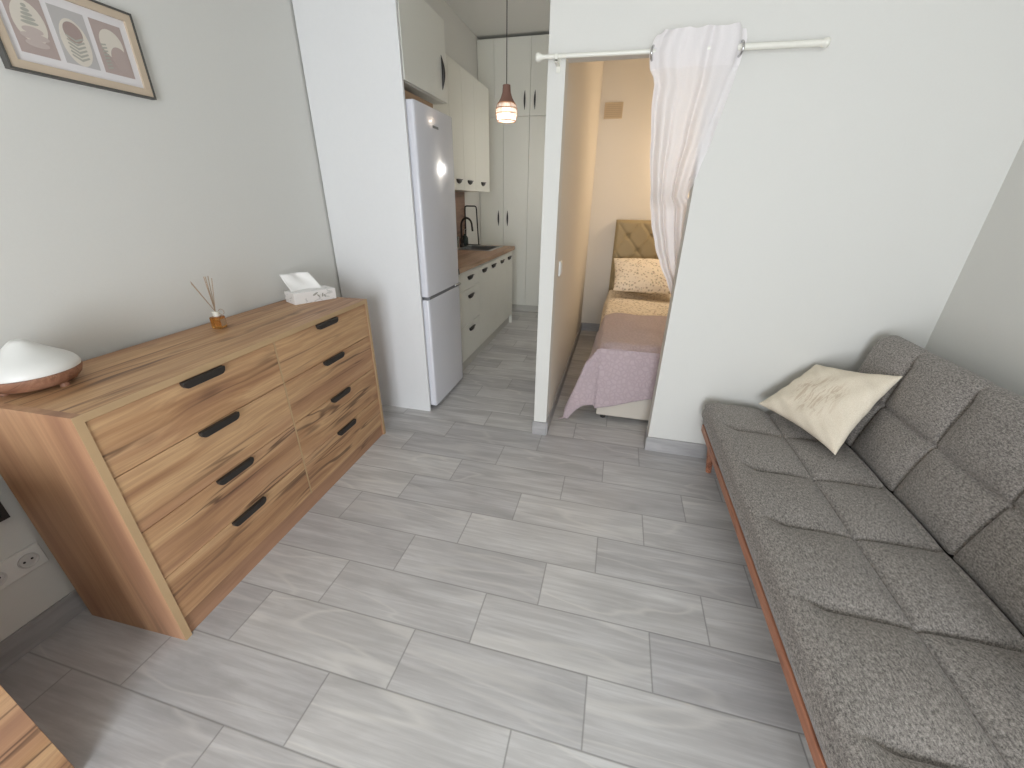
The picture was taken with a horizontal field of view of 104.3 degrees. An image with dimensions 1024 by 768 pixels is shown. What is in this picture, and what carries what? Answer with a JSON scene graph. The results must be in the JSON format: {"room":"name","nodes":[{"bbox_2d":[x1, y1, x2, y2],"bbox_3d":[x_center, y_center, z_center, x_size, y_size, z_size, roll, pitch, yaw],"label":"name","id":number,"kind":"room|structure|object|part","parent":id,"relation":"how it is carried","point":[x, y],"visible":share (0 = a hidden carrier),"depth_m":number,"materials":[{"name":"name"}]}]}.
{"room":"studio apartment","nodes":[
{"label":"studio apartment","id":0,"kind":"room"},
{"bbox_2d":[0,0,480,641],"bbox_3d":[-1.311,-1.048,1.959,0.120,3.000,8.250,7,25,13],"label":"wall","id":1,"kind":"structure","parent":0,"point":[112,204],"depth_m":1.55,"materials":[{"name":"white paint"}]},
{"bbox_2d":[0,502,9,521],"bbox_3d":[-1.601,0.328,1.062,0.026,0.300,0.258,7,25,13],"label":"wall box","id":2,"kind":"object","parent":1,"relation":"attached to","point":[4,515],"visible":1,"depth_m":1.22,"materials":[{"name":"plastic"}]},
{"bbox_2d":[0,542,48,589],"bbox_3d":[-1.592,0.592,1.265,0.013,0.084,0.158,7,25,13],"label":"wall socket","id":3,"kind":"object","parent":1,"relation":"attached to","point":[31,557],"visible":1,"depth_m":1.28,"materials":[{"name":"white plastic"}]},
{"bbox_2d":[0,590,86,672],"bbox_3d":[-1.706,1.000,0.983,0.010,0.094,4.480,7,25,13],"label":"baseboard","id":4,"kind":"structure","parent":1,"relation":"attached to","point":[22,641],"depth_m":1.34,"materials":[{"name":"grey tile"}]},
{"bbox_2d":[0,0,156,99],"bbox_3d":[-1.390,-1.097,1.262,0.022,0.248,0.404,7,25,13],"label":"framed picture","id":5,"kind":"object","parent":1,"relation":"attached to","point":[91,43],"visible":1,"depth_m":1.26,"materials":[{"name":"brown wood"}]},
{"bbox_2d":[1,0,60,60],"bbox_3d":[-1.415,-1.054,1.168,0.001,0.144,0.092,7,25,13],"label":"print","id":6,"kind":"object","parent":5,"relation":"attached to","point":[29,25],"depth_m":1.17,"materials":[{"name":"multicoloured paper"}]},
{"bbox_2d":[45,2,100,70],"bbox_3d":[-1.389,-1.097,1.262,0.001,0.144,0.092,7,25,13],"label":"print","id":7,"kind":"object","parent":5,"relation":"attached to","point":[69,26],"depth_m":1.26,"materials":[{"name":"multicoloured paper"}]},
{"bbox_2d":[88,17,134,78],"bbox_3d":[-1.362,-1.140,1.356,0.001,0.144,0.092,7,25,13],"label":"print","id":8,"kind":"object","parent":5,"relation":"attached to","point":[108,38],"depth_m":1.35,"materials":[{"name":"multicoloured paper"}]},
{"bbox_2d":[397,0,447,103],"bbox_3d":[-0.748,-1.914,2.286,0.591,0.420,0.575,7,25,13],"label":"upper cabinet","id":9,"kind":"object","parent":1,"relation":"attached to","point":[422,39],"visible":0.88,"depth_m":2.21,"materials":[{"name":"white paint"}]},
{"bbox_3d":[-0.420,-1.909,2.438,0.020,0.176,0.019,-12,28,-25],"label":"handle","id":10,"kind":"part","parent":9,"relation":"part of","materials":[{"name":"black metal"}]},
{"bbox_2d":[433,53,448,115],"bbox_3d":[-0.736,-1.990,2.983,0.328,0.937,0.699,7,25,13],"label":"upper cabinet","id":11,"kind":"object","parent":1,"relation":"attached to","point":[444,108],"visible":0.02,"depth_m":3.11,"materials":[{"name":"white paint"}]},
{"bbox_2d":[446,54,464,189],"bbox_3d":[-0.613,-2.192,3.423,0.328,0.937,0.299,7,25,13],"label":"upper cabinet","id":12,"kind":"object","parent":1,"relation":"attached to","point":[453,68],"visible":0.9,"depth_m":3.37,"materials":[{"name":"white paint"}]},
{"bbox_2d":[455,192,464,245],"bbox_3d":[-0.762,-1.554,3.821,0.009,0.558,1.770,7,25,13],"label":"backsplash","id":13,"kind":"structure","parent":1,"relation":"attached to","point":[459,196],"depth_m":4.43,"materials":[{"name":"brown laminate"}]},
{"bbox_2d":[455,66,475,190],"bbox_3d":[-0.536,-2.318,3.696,0.328,0.937,0.319,7,25,13],"label":"upper cabinet","id":14,"kind":"object","parent":1,"relation":"attached to","point":[467,90],"visible":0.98,"depth_m":3.65,"materials":[{"name":"white paint"}]},
{"bbox_2d":[456,77,489,191],"bbox_3d":[-0.439,-2.477,4.042,0.328,0.937,0.464,7,25,13],"label":"upper cabinet","id":15,"kind":"object","parent":1,"relation":"attached to","point":[481,93],"visible":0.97,"depth_m":3.99,"materials":[{"name":"white paint"}]},
{"bbox_3d":[-0.307,-2.461,4.012,0.017,0.937,0.462,7,25,13],"label":"door","id":16,"kind":"part","parent":15,"relation":"part of","materials":[{"name":"white paint"}]},
{"bbox_2d":[0,310,815,767],"bbox_3d":[0.287,0.548,2.244,3.415,0.100,8.250,7,25,13],"label":"floor","id":17,"kind":"structure","parent":0,"point":[478,589],"depth_m":1.39,"materials":[{"name":"grey tile"}]},
{"bbox_2d":[0,685,74,767],"bbox_3d":[-1.516,0.854,0.504,0.535,0.765,1.005,7,25,13],"label":"sideboard","id":18,"kind":"object","parent":17,"relation":"on","point":[23,744],"visible":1,"depth_m":0.93,"materials":[{"name":"brown wood"}]},
{"bbox_2d":[0,297,385,640],"bbox_3d":[-1.164,0.183,1.833,0.430,0.875,1.381,6,25,11],"label":"dresser","id":19,"kind":"object","parent":17,"relation":"on","point":[165,471],"visible":0.98,"depth_m":1.37,"materials":[{"name":"brown wood"}]},
{"bbox_2d":[0,339,82,396],"bbox_3d":[-1.386,-0.059,1.140,0.206,0.141,0.206,7,25,13],"label":"diffuser","id":20,"kind":"object","parent":19,"relation":"on","point":[25,365],"visible":1,"depth_m":1.10,"materials":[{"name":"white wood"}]},
{"bbox_2d":[0,360,82,393],"bbox_3d":[-1.387,-0.022,1.157,0.206,0.043,0.206,7,25,13],"label":"base","id":21,"kind":"object","parent":20,"relation":"attached to","point":[61,375],"depth_m":1.10,"materials":[{"name":"brown wood"}]},
{"bbox_3d":[-1.316,0.459,1.232,0.416,0.875,0.022,6,25,11],"label":"panel","id":22,"kind":"part","parent":19,"relation":"part of","materials":[{"name":"brown wood"}]},
{"bbox_3d":[-1.193,0.033,1.388,0.316,0.181,0.652,6,25,11],"label":"drawer","id":23,"kind":"part","parent":19,"relation":"part of","materials":[{"name":"brown wood"}]},
{"bbox_3d":[-1.029,-0.023,1.329,0.016,0.026,0.155,6,25,11],"label":"handle","id":24,"kind":"part","parent":19,"relation":"part of","materials":[{"name":"black metal"}]},
{"bbox_3d":[-1.195,0.208,1.469,0.316,0.199,0.652,6,25,11],"label":"drawer","id":25,"kind":"part","parent":19,"relation":"part of","materials":[{"name":"brown wood"}]},
{"bbox_2d":[191,276,226,328],"bbox_3d":[-1.249,-0.330,1.642,0.050,0.215,0.108,2,25,2],"label":"reed diffuser","id":26,"kind":"object","parent":19,"relation":"on","point":[217,321],"visible":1,"depth_m":1.67,"materials":[{"name":"orange glass"}]},
{"bbox_2d":[209,315,226,328],"bbox_3d":[-1.253,-0.265,1.697,0.042,0.050,0.042,2,25,2],"label":"bottle","id":27,"kind":"object","parent":26,"relation":"attached to","point":[217,321],"depth_m":1.68,"materials":[{"name":"orange glass"}]},
{"bbox_3d":[-1.231,-0.264,1.696,0.001,0.030,0.028,2,25,2],"label":"label plate","id":28,"kind":"part","parent":26,"relation":"part of","materials":[{"name":"orange paper"}]},
{"bbox_3d":[-1.031,0.144,1.406,0.016,0.026,0.155,6,25,11],"label":"handle","id":29,"kind":"part","parent":19,"relation":"part of","materials":[{"name":"black metal"}]},
{"bbox_3d":[-1.197,0.389,1.553,0.316,0.193,0.652,6,25,11],"label":"drawer","id":30,"kind":"part","parent":19,"relation":"part of","materials":[{"name":"brown wood"}]},
{"bbox_3d":[-1.033,0.328,1.491,0.016,0.026,0.155,6,25,11],"label":"handle","id":31,"kind":"part","parent":19,"relation":"part of","materials":[{"name":"black metal"}]},
{"bbox_3d":[-1.199,0.564,1.634,0.316,0.187,0.652,6,25,11],"label":"drawer","id":32,"kind":"part","parent":19,"relation":"part of","materials":[{"name":"brown wood"}]},
{"bbox_3d":[-1.035,0.505,1.573,0.016,0.026,0.155,6,25,11],"label":"handle","id":33,"kind":"part","parent":19,"relation":"part of","materials":[{"name":"black metal"}]},
{"bbox_2d":[280,272,335,304],"bbox_3d":[-1.104,-0.528,2.157,0.123,0.144,0.230,20,31,36],"label":"tissue box","id":34,"kind":"object","parent":19,"relation":"on","point":[304,288],"visible":1,"depth_m":2.14,"materials":[{"name":"paper"}]},
{"bbox_3d":[-1.049,-0.241,1.984,0.316,0.181,0.672,6,25,11],"label":"drawer","id":35,"kind":"part","parent":19,"relation":"part of","materials":[{"name":"brown wood"}]},
{"bbox_3d":[-0.887,-0.292,1.914,0.016,0.026,0.155,6,25,11],"label":"handle","id":36,"kind":"part","parent":19,"relation":"part of","materials":[{"name":"black metal"}]},
{"bbox_3d":[-1.051,-0.066,2.065,0.316,0.199,0.672,6,25,11],"label":"drawer","id":37,"kind":"part","parent":19,"relation":"part of","materials":[{"name":"brown wood"}]},
{"bbox_3d":[-0.890,-0.125,1.992,0.016,0.026,0.155,6,25,11],"label":"handle","id":38,"kind":"part","parent":19,"relation":"part of","materials":[{"name":"black metal"}]},
{"bbox_3d":[-1.054,0.115,2.148,0.316,0.193,0.672,6,25,11],"label":"drawer","id":39,"kind":"part","parent":19,"relation":"part of","materials":[{"name":"brown wood"}]},
{"bbox_3d":[-0.892,0.058,2.076,0.016,0.026,0.155,6,25,11],"label":"handle","id":40,"kind":"part","parent":19,"relation":"part of","materials":[{"name":"black metal"}]},
{"bbox_3d":[-1.056,0.290,2.229,0.316,0.187,0.672,6,25,11],"label":"drawer","id":41,"kind":"part","parent":19,"relation":"part of","materials":[{"name":"brown wood"}]},
{"bbox_3d":[-0.894,0.236,2.159,0.016,0.026,0.155,6,25,11],"label":"handle","id":42,"kind":"part","parent":19,"relation":"part of","materials":[{"name":"black metal"}]},
{"bbox_3d":[-1.025,-0.095,2.438,0.416,0.875,0.022,6,25,11],"label":"panel","id":43,"kind":"part","parent":19,"relation":"part of","materials":[{"name":"brown wood"}]},
{"bbox_2d":[292,0,430,410],"bbox_3d":[-0.850,-0.955,2.413,0.576,2.460,0.018,7,25,13],"label":"panel","id":44,"kind":"object","parent":17,"relation":"on","point":[351,55],"visible":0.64,"depth_m":2.28,"materials":[{"name":"white paint"}]},
{"bbox_2d":[405,99,462,405],"bbox_3d":[-0.751,-0.803,2.794,0.614,1.866,0.549,7,25,13],"label":"refrigerator","id":45,"kind":"object","parent":17,"relation":"on","point":[430,137],"visible":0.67,"depth_m":2.58,"materials":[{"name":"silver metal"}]},
{"bbox_2d":[405,90,432,107],"bbox_3d":[-0.772,-1.648,2.344,0.500,0.052,0.360,7,25,13],"label":"cardboard box","id":46,"kind":"object","parent":45,"relation":"on","point":[408,95],"visible":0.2,"depth_m":2.25,"materials":[{"name":"brown cardboard"}]},
{"bbox_3d":[-0.482,-1.141,2.561,0.054,1.051,0.545,7,25,13],"label":"door","id":47,"kind":"part","parent":45,"relation":"part of","materials":[{"name":"silver metal"}]},
{"bbox_3d":[-0.492,-0.301,2.950,0.054,0.760,0.545,7,25,13],"label":"door","id":48,"kind":"part","parent":45,"relation":"part of","materials":[{"name":"silver metal"}]},
{"bbox_2d":[459,266,479,369],"bbox_3d":[-0.633,-0.592,3.537,0.584,0.862,0.544,7,25,13],"label":"drawer unit","id":49,"kind":"object","parent":17,"relation":"on","point":[469,279],"visible":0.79,"depth_m":3.47,"materials":[{"name":"white paint"}]},
{"bbox_3d":[-0.373,-0.880,3.331,0.017,0.157,0.542,7,25,13],"label":"drawer","id":50,"kind":"part","parent":49,"relation":"part of","materials":[{"name":"white paint"}]},
{"bbox_3d":[-0.376,-0.673,3.427,0.017,0.292,0.542,7,25,13],"label":"drawer","id":51,"kind":"part","parent":49,"relation":"part of","materials":[{"name":"white paint"}]},
{"bbox_3d":[-0.379,-0.402,3.552,0.017,0.300,0.542,7,25,13],"label":"drawer","id":52,"kind":"part","parent":49,"relation":"part of","materials":[{"name":"white paint"}]},
{"bbox_2d":[458,245,514,274],"bbox_3d":[-0.474,-1.250,3.886,0.600,0.043,1.779,7,25,13],"label":"countertop","id":53,"kind":"structure","parent":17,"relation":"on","point":[467,259],"depth_m":3.76,"materials":[{"name":"laminate"}]},
{"bbox_2d":[463,229,467,245],"bbox_3d":[-0.537,-1.671,4.528,0.076,0.183,0.076,7,25,13],"label":"dish soap bottle","id":54,"kind":"object","parent":53,"relation":"on","point":[465,238],"visible":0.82,"depth_m":4.51,"materials":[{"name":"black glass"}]},
{"bbox_2d":[460,217,472,246],"bbox_3d":[-0.507,-1.672,4.378,0.167,0.311,0.080,7,25,13],"label":"tap","id":55,"kind":"object","parent":53,"relation":"on","point":[464,218],"visible":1,"depth_m":4.37,"materials":[{"name":"black metal"}]},
{"bbox_2d":[464,205,479,244],"bbox_3d":[-0.463,-1.828,4.585,0.184,0.422,0.040,7,25,13],"label":"rack","id":56,"kind":"object","parent":53,"relation":"on","point":[466,205],"visible":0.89,"depth_m":4.55,"materials":[{"name":"black metal"}]},
{"bbox_2d":[457,245,502,250],"bbox_3d":[-0.355,-1.422,4.404,0.399,0.167,0.494,7,25,13],"label":"sink","id":57,"kind":"object","parent":53,"relation":"in","point":[469,247],"visible":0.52,"depth_m":4.57,"materials":[{"name":"metal"}]},
{"bbox_2d":[462,246,495,249],"bbox_3d":[-0.355,-1.420,4.404,0.367,0.163,0.462,7,25,13],"label":"basin","id":58,"kind":"object","parent":57,"relation":"in","point":[465,247],"depth_m":4.58,"materials":[{"name":"metal"}]},
{"bbox_2d":[478,257,497,353],"bbox_3d":[-0.491,-0.825,4.044,0.584,0.862,0.607,7,25,13],"label":"base cabinet","id":59,"kind":"object","parent":17,"relation":"on","point":[488,271],"visible":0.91,"depth_m":3.95,"materials":[{"name":"white paint"}]},
{"bbox_3d":[-0.272,-0.780,3.831,0.017,0.755,0.301,7,25,13],"label":"door","id":60,"kind":"part","parent":59,"relation":"part of","materials":[{"name":"white paint"}]},
{"bbox_3d":[-0.197,-0.903,4.098,0.017,0.755,0.301,7,25,13],"label":"door","id":61,"kind":"part","parent":59,"relation":"part of","materials":[{"name":"white paint"}]},
{"bbox_2d":[495,251,511,335],"bbox_3d":[-0.343,-1.067,4.574,0.584,0.860,0.593,7,25,13],"label":"base cabinet","id":62,"kind":"object","parent":17,"relation":"on","point":[504,261],"visible":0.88,"depth_m":4.49,"materials":[{"name":"white paint"}]},
{"bbox_3d":[-0.123,-1.025,4.363,0.017,0.755,0.294,7,25,13],"label":"door","id":63,"kind":"part","parent":62,"relation":"part of","materials":[{"name":"white paint"}]},
{"bbox_3d":[-0.049,-1.145,4.625,0.017,0.755,0.294,7,25,13],"label":"door","id":64,"kind":"part","parent":62,"relation":"part of","materials":[{"name":"white paint"}]},
{"bbox_2d":[509,251,512,321],"bbox_3d":[-0.275,-1.194,4.846,0.567,0.864,0.018,7,25,13],"label":"end panel","id":65,"kind":"object","parent":17,"relation":"on","point":[510,316],"visible":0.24,"depth_m":4.89,"materials":[{"name":"white paint"}]},
{"bbox_2d":[477,34,548,311],"bbox_3d":[0.315,-2.450,5.065,1.345,2.972,0.602,7,25,13],"label":"tall cabinet","id":66,"kind":"object","parent":17,"relation":"on","point":[511,212],"visible":0.57,"depth_m":4.71,"materials":[{"name":"white paint"}]},
{"bbox_3d":[-0.293,-3.428,4.480,0.192,0.715,0.017,7,25,13],"label":"door","id":67,"kind":"part","parent":66,"relation":"part of","materials":[{"name":"white paint"}]},
{"bbox_3d":[-0.256,-2.112,5.073,0.303,2.159,0.017,7,25,13],"label":"door","id":68,"kind":"part","parent":66,"relation":"part of","materials":[{"name":"white paint"}]},
{"bbox_3d":[0.004,-3.393,4.412,0.416,0.715,0.017,7,25,13],"label":"door","id":69,"kind":"part","parent":66,"relation":"part of","materials":[{"name":"white paint"}]},
{"bbox_3d":[0.042,-2.077,5.006,0.305,2.159,0.017,7,25,13],"label":"door","id":70,"kind":"part","parent":66,"relation":"part of","materials":[{"name":"white paint"}]},
{"bbox_3d":[0.339,-2.042,4.939,0.303,2.159,0.017,7,25,13],"label":"door","id":71,"kind":"part","parent":66,"relation":"part of","materials":[{"name":"white paint"}]},
{"bbox_3d":[0.378,-3.349,4.328,0.348,0.715,0.017,7,25,13],"label":"door","id":72,"kind":"part","parent":66,"relation":"part of","materials":[{"name":"white paint"}]},
{"bbox_2d":[596,220,658,420],"bbox_3d":[1.291,-0.676,3.350,0.973,1.215,2.085,7,25,13],"label":"bed","id":73,"kind":"object","parent":17,"relation":"on","point":[633,238],"visible":0.16,"depth_m":4.05,"materials":[{"name":"beige fabric"}]},
{"bbox_2d":[559,313,666,418],"bbox_3d":[0.999,-0.125,2.920,1.165,0.547,0.919,7,25,13],"label":"bedspread","id":74,"kind":"object","parent":73,"relation":"on","point":[621,367],"visible":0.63,"depth_m":2.62,"materials":[{"name":"fabric"}]},
{"bbox_3d":[1.533,-1.094,4.200,0.973,1.165,0.050,7,25,13],"label":"headboard","id":75,"kind":"part","parent":73,"relation":"part of","materials":[{"name":"fabric"}]},
{"bbox_2d":[599,290,670,328],"bbox_3d":[1.293,-0.623,3.709,0.907,0.267,1.048,7,25,13],"label":"duvet","id":76,"kind":"object","parent":73,"relation":"on","point":[656,304],"visible":0.61,"depth_m":3.70,"materials":[{"name":"beige fabric"}]},
{"bbox_2d":[613,258,670,293],"bbox_3d":[1.316,-1.069,3.909,0.650,0.290,0.366,7,25,13],"label":"pillow","id":77,"kind":"object","parent":73,"relation":"on","point":[640,275],"visible":0.66,"depth_m":3.84,"materials":[{"name":"beige fabric"}]},
{"bbox_2d":[701,335,1023,767],"bbox_3d":[1.210,0.486,1.272,0.811,0.854,1.825,7,25,13],"label":"sofa","id":78,"kind":"object","parent":17,"relation":"on","point":[886,570],"visible":0.94,"depth_m":1.17,"materials":[{"name":"grey fabric"}]},
{"bbox_3d":[1.096,0.408,2.197,0.071,0.216,0.047,-6,26,-13],"label":"leg","id":79,"kind":"part","parent":78,"relation":"part of","materials":[{"name":"brown wood"}]},
{"bbox_3d":[0.849,0.607,1.428,0.023,0.039,1.803,7,25,13],"label":"rail","id":80,"kind":"part","parent":78,"relation":"part of","materials":[{"name":"brown wood"}]},
{"bbox_2d":[759,364,902,454],"bbox_3d":[1.454,0.057,1.812,0.293,0.302,0.456,-3,25,-8],"label":"cushion","id":81,"kind":"object","parent":78,"relation":"on","point":[828,403],"visible":1,"depth_m":1.75,"materials":[{"name":"beige fabric"}]},
{"bbox_3d":[1.493,0.361,1.135,0.231,0.505,1.825,7,25,13],"label":"backrest","id":82,"kind":"part","parent":78,"relation":"part of","materials":[{"name":"grey fabric"}]},
{"bbox_2d":[444,0,550,39],"bbox_3d":[0.322,-2.265,0.942,3.415,0.100,8.250,7,25,13],"label":"ceiling","id":83,"kind":"structure","parent":0,"point":[486,19],"depth_m":3.86,"materials":[{"name":"paint"}]},
{"bbox_2d":[495,15,516,122],"bbox_3d":[-0.031,-2.300,2.473,0.150,1.129,0.150,7,25,13],"label":"pendant lamp","id":84,"kind":"object","parent":83,"relation":"hanging from","point":[506,99],"visible":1,"depth_m":2.63,"materials":[{"name":"glass"}]},
{"bbox_3d":[-0.030,-2.380,2.436,0.006,0.895,0.005,7,25,13],"label":"cord","id":85,"kind":"part","parent":84,"relation":"part of","materials":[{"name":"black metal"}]},
{"bbox_3d":[-0.037,-1.854,2.679,0.064,0.087,0.064,7,25,13],"label":"bulb","id":86,"kind":"part","parent":84,"relation":"part of","materials":[{"name":"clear glass"}]},
{"bbox_3d":[-0.036,-1.928,2.645,0.114,0.102,0.114,7,25,13],"label":"lamp shade","id":87,"kind":"part","parent":84,"relation":"part of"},
{"bbox_2d":[549,61,603,412],"bbox_3d":[0.659,-1.792,3.620,0.080,3.000,3.550,7,25,13],"label":"wall","id":88,"kind":"structure","parent":0,"point":[584,87],"depth_m":2.79,"materials":[{"name":"beige paint"}]},
{"bbox_2d":[558,260,562,275],"bbox_3d":[0.286,-0.680,2.334,0.014,0.084,0.082,7,25,13],"label":"light switch","id":89,"kind":"object","parent":88,"relation":"attached to","point":[560,261],"visible":1,"depth_m":2.31,"materials":[{"name":"white plastic"}]},
{"bbox_2d":[546,323,581,434],"bbox_3d":[0.518,-0.193,3.621,0.010,0.094,2.390,7,25,13],"label":"baseboard","id":90,"kind":"structure","parent":88,"relation":"attached to","point":[548,422],"depth_m":3.14,"materials":[{"name":"grey tile"}]},
{"bbox_2d":[581,58,688,323],"bbox_3d":[1.518,-1.940,3.963,1.400,3.000,0.100,7,25,13],"label":"wall","id":91,"kind":"structure","parent":0,"point":[622,182],"depth_m":3.94,"materials":[{"name":"beige paint"}]},
{"bbox_2d":[581,322,599,331],"bbox_3d":[1.445,-0.605,4.535,1.290,0.094,0.010,7,25,13],"label":"baseboard","id":92,"kind":"structure","parent":91,"relation":"attached to","point":[585,326],"depth_m":4.65,"materials":[{"name":"grey wood"}]},
{"bbox_2d":[604,102,623,118],"bbox_3d":[0.959,-2.586,3.759,0.170,0.130,0.014,7,25,13],"label":"air vent","id":93,"kind":"object","parent":91,"relation":"in","point":[612,110],"visible":1,"depth_m":3.75,"materials":[{"name":"beige plastic"}]},
{"bbox_2d":[534,0,1023,458],"bbox_3d":[1.125,-0.944,1.800,1.975,3.000,0.110,7,25,13],"label":"wall","id":94,"kind":"structure","parent":0,"point":[841,193],"depth_m":1.72,"materials":[{"name":"white paint"}]},
{"bbox_2d":[532,421,545,435],"bbox_3d":[0.175,0.286,2.575,0.090,0.094,0.010,7,25,13],"label":"baseboard","id":95,"kind":"structure","parent":94,"relation":"attached to","point":[539,428],"depth_m":2.57,"materials":[{"name":"grey tile"}]},
{"bbox_2d":[644,428,647,447],"bbox_3d":[0.833,0.340,2.478,0.008,0.094,0.100,7,25,13],"label":"baseboard","id":96,"kind":"object","parent":94,"relation":"attached to","point":[646,432],"visible":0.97,"depth_m":2.47,"materials":[{"name":"grey tile"}]},
{"bbox_2d":[535,37,830,72],"bbox_3d":[0.657,-1.363,1.645,1.129,0.062,0.074,7,25,13],"label":"curtain rod","id":97,"kind":"object","parent":94,"relation":"attached to","point":[824,43],"visible":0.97,"depth_m":1.58,"materials":[{"name":"beige metal"}]},
{"bbox_2d":[649,22,746,292],"bbox_3d":[0.780,-0.651,2.030,0.416,1.766,0.279,7,25,13],"label":"curtain","id":98,"kind":"object","parent":97,"relation":"hanging from","point":[693,82],"visible":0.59,"depth_m":1.71,"materials":[{"name":"white fabric"}]},
{"bbox_2d":[925,139,1023,396],"bbox_3d":[1.457,0.089,-0.424,0.120,3.000,4.500,7,25,13],"label":"wall","id":99,"kind":"structure","parent":0,"point":[979,328],"depth_m":1.57,"materials":[{"name":"white paint"}]}
]}

